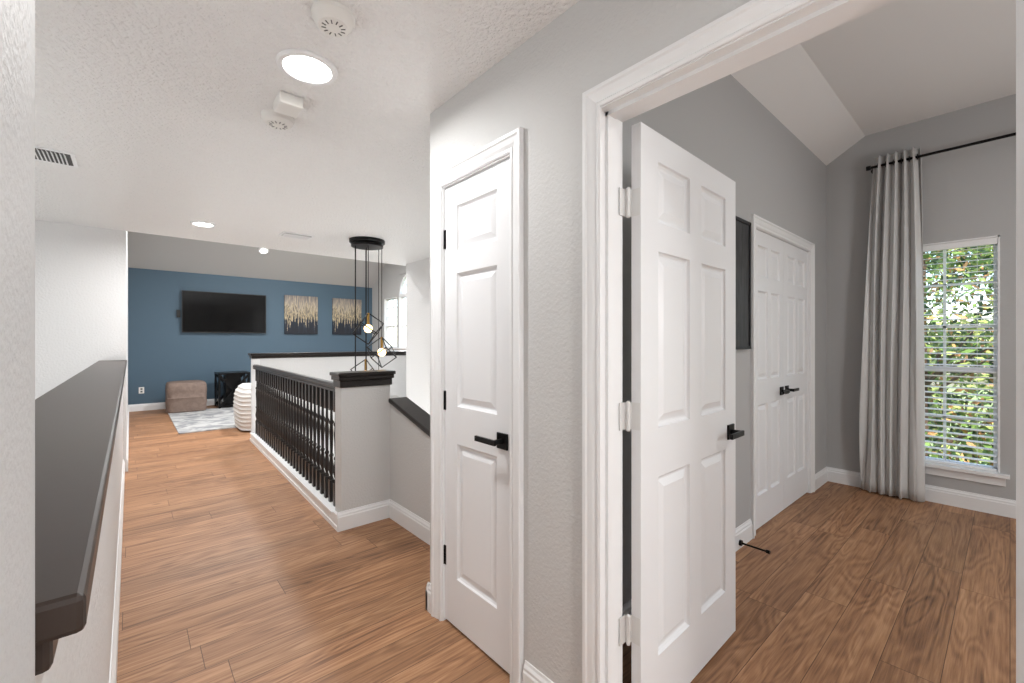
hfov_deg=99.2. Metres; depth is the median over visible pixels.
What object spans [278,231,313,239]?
ceiling vent
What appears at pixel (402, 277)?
arch
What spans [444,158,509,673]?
door
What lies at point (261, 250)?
ceiling light
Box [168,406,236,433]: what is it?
area rug
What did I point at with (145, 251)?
ceiling
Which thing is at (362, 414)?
wall
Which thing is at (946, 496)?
baseboard
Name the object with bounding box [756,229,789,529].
door
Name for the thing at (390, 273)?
wall
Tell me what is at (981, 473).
window
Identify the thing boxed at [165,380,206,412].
pouf ottoman
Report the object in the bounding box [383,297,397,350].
window
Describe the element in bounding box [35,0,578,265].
ceiling
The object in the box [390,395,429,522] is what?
wall
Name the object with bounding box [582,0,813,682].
door frame
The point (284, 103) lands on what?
junction box
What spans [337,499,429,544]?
baseboard
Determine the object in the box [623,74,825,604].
wall
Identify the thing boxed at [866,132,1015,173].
curtain rod
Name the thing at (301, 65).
ceiling light
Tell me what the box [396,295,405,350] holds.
window
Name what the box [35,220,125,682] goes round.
wall
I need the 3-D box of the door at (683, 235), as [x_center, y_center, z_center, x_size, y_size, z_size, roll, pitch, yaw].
[0.687,0.293,1.699,0.852,2.030,0.149,0,0,-43]
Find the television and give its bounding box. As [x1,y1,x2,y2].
[177,290,265,332]
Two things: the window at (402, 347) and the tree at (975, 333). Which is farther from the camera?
the window at (402, 347)
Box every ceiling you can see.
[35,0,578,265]
[128,231,385,287]
[731,0,1015,165]
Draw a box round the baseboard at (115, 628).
[109,405,128,682]
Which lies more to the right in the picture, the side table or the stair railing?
the stair railing
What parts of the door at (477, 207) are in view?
hinges, lever handle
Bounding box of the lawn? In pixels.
[928,386,992,464]
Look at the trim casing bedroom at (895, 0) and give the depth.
1.46 m
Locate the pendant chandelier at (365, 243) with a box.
[349,236,396,370]
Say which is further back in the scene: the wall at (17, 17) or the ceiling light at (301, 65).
the ceiling light at (301, 65)
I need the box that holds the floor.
[117,405,1015,682]
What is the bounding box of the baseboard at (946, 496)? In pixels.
[426,467,1015,682]
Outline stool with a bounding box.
[233,383,250,430]
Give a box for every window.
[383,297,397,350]
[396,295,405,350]
[923,235,1009,486]
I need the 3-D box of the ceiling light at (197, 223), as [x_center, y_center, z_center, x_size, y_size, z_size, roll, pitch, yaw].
[-2.935,-1.111,4.142,0.200,0.018,0.200,0,0,-41]
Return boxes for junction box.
[273,91,302,117]
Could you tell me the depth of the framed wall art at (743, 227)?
2.80 m
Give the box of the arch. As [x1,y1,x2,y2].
[399,273,405,295]
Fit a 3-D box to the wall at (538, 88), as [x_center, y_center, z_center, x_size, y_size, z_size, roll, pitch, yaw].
[0.986,-0.265,0.650,0.120,3.170,4.080,0,0,-41]
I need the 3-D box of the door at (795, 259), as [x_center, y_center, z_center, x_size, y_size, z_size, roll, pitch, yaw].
[2.357,0.265,3.593,0.612,2.090,0.092,0,0,-41]
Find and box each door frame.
[431,127,523,682]
[582,0,813,682]
[750,214,814,538]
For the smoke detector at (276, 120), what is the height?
0.048 m
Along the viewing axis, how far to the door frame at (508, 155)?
1.68 m
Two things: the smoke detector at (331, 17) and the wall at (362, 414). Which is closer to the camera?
the smoke detector at (331, 17)
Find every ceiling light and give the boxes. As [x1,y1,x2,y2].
[190,221,215,226]
[258,248,268,253]
[276,48,337,85]
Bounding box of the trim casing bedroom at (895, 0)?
[622,0,895,682]
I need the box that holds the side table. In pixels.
[214,371,249,408]
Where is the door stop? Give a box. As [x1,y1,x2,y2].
[739,540,769,553]
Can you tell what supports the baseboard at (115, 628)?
attached to the wall at (80, 271)
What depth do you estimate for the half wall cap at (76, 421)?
0.55 m
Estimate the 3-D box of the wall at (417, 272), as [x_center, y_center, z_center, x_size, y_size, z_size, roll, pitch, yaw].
[0.424,0.970,5.375,1.720,6.300,3.970,0,0,-41]
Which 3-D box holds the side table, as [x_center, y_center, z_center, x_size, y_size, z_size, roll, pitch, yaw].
[-5.690,0.964,8.868,0.540,0.688,0.540,0,0,-41]
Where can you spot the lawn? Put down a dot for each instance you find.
(949, 389)
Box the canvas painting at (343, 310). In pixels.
[332,298,360,334]
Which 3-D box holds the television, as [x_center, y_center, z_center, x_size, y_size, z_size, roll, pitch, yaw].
[-6.046,-0.600,9.145,1.570,0.840,0.071,0,0,-41]
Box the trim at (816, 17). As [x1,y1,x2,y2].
[601,0,1023,682]
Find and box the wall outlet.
[139,387,143,393]
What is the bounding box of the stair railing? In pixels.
[250,359,336,530]
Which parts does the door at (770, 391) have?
lever handle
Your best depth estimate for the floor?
2.30 m
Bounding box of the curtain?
[859,147,924,501]
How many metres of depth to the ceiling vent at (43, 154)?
2.62 m
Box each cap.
[35,360,126,675]
[248,351,405,358]
[330,370,395,387]
[389,397,429,436]
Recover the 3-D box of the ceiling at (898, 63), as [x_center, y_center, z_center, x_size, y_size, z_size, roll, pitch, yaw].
[3.004,-1.773,1.280,3.987,0.354,4.570,0,0,-41]
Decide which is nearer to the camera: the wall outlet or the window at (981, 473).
the window at (981, 473)
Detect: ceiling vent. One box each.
[35,146,77,167]
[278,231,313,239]
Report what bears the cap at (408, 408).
on the wall at (409, 445)
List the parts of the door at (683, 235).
door hinges, lever handle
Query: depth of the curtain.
3.69 m
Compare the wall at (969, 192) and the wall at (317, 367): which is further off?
the wall at (317, 367)
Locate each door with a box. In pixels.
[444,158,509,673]
[619,122,743,682]
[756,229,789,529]
[784,242,807,508]
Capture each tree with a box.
[923,245,992,465]
[933,245,992,463]
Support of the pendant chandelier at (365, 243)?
hanging from the ceiling at (158, 104)
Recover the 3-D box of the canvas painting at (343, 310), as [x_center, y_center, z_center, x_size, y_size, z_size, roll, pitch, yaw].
[-4.107,-0.615,10.863,0.710,0.890,0.038,0,0,-41]
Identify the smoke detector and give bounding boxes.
[261,109,294,129]
[311,0,354,36]
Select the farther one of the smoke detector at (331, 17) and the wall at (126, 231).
the wall at (126, 231)
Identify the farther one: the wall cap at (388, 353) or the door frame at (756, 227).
the wall cap at (388, 353)
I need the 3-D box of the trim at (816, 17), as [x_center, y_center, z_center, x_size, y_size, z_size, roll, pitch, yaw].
[0.606,0.287,1.084,0.122,2.066,0.900,0,0,-41]
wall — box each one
[0,0,34,682]
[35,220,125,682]
[126,231,127,447]
[128,267,371,404]
[260,355,405,478]
[335,385,389,511]
[372,264,405,350]
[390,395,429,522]
[406,257,429,413]
[430,0,750,682]
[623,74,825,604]
[826,94,1015,499]
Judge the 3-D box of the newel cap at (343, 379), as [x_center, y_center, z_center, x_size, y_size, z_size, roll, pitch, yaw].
[-1.096,0.273,3.214,0.425,0.105,0.190,0,0,-41]
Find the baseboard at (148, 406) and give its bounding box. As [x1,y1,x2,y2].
[129,398,222,411]
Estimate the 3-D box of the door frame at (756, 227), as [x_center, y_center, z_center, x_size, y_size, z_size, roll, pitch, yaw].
[2.100,0.232,3.420,1.389,2.177,0.121,0,0,-41]
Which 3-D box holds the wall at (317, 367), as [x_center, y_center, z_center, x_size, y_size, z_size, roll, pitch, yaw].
[-2.199,2.170,7.032,3.485,3.900,0.120,0,0,-41]
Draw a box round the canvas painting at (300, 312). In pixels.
[284,295,317,333]
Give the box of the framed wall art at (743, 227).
[736,216,750,349]
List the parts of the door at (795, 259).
lever handle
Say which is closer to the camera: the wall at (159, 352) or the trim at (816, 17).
the trim at (816, 17)

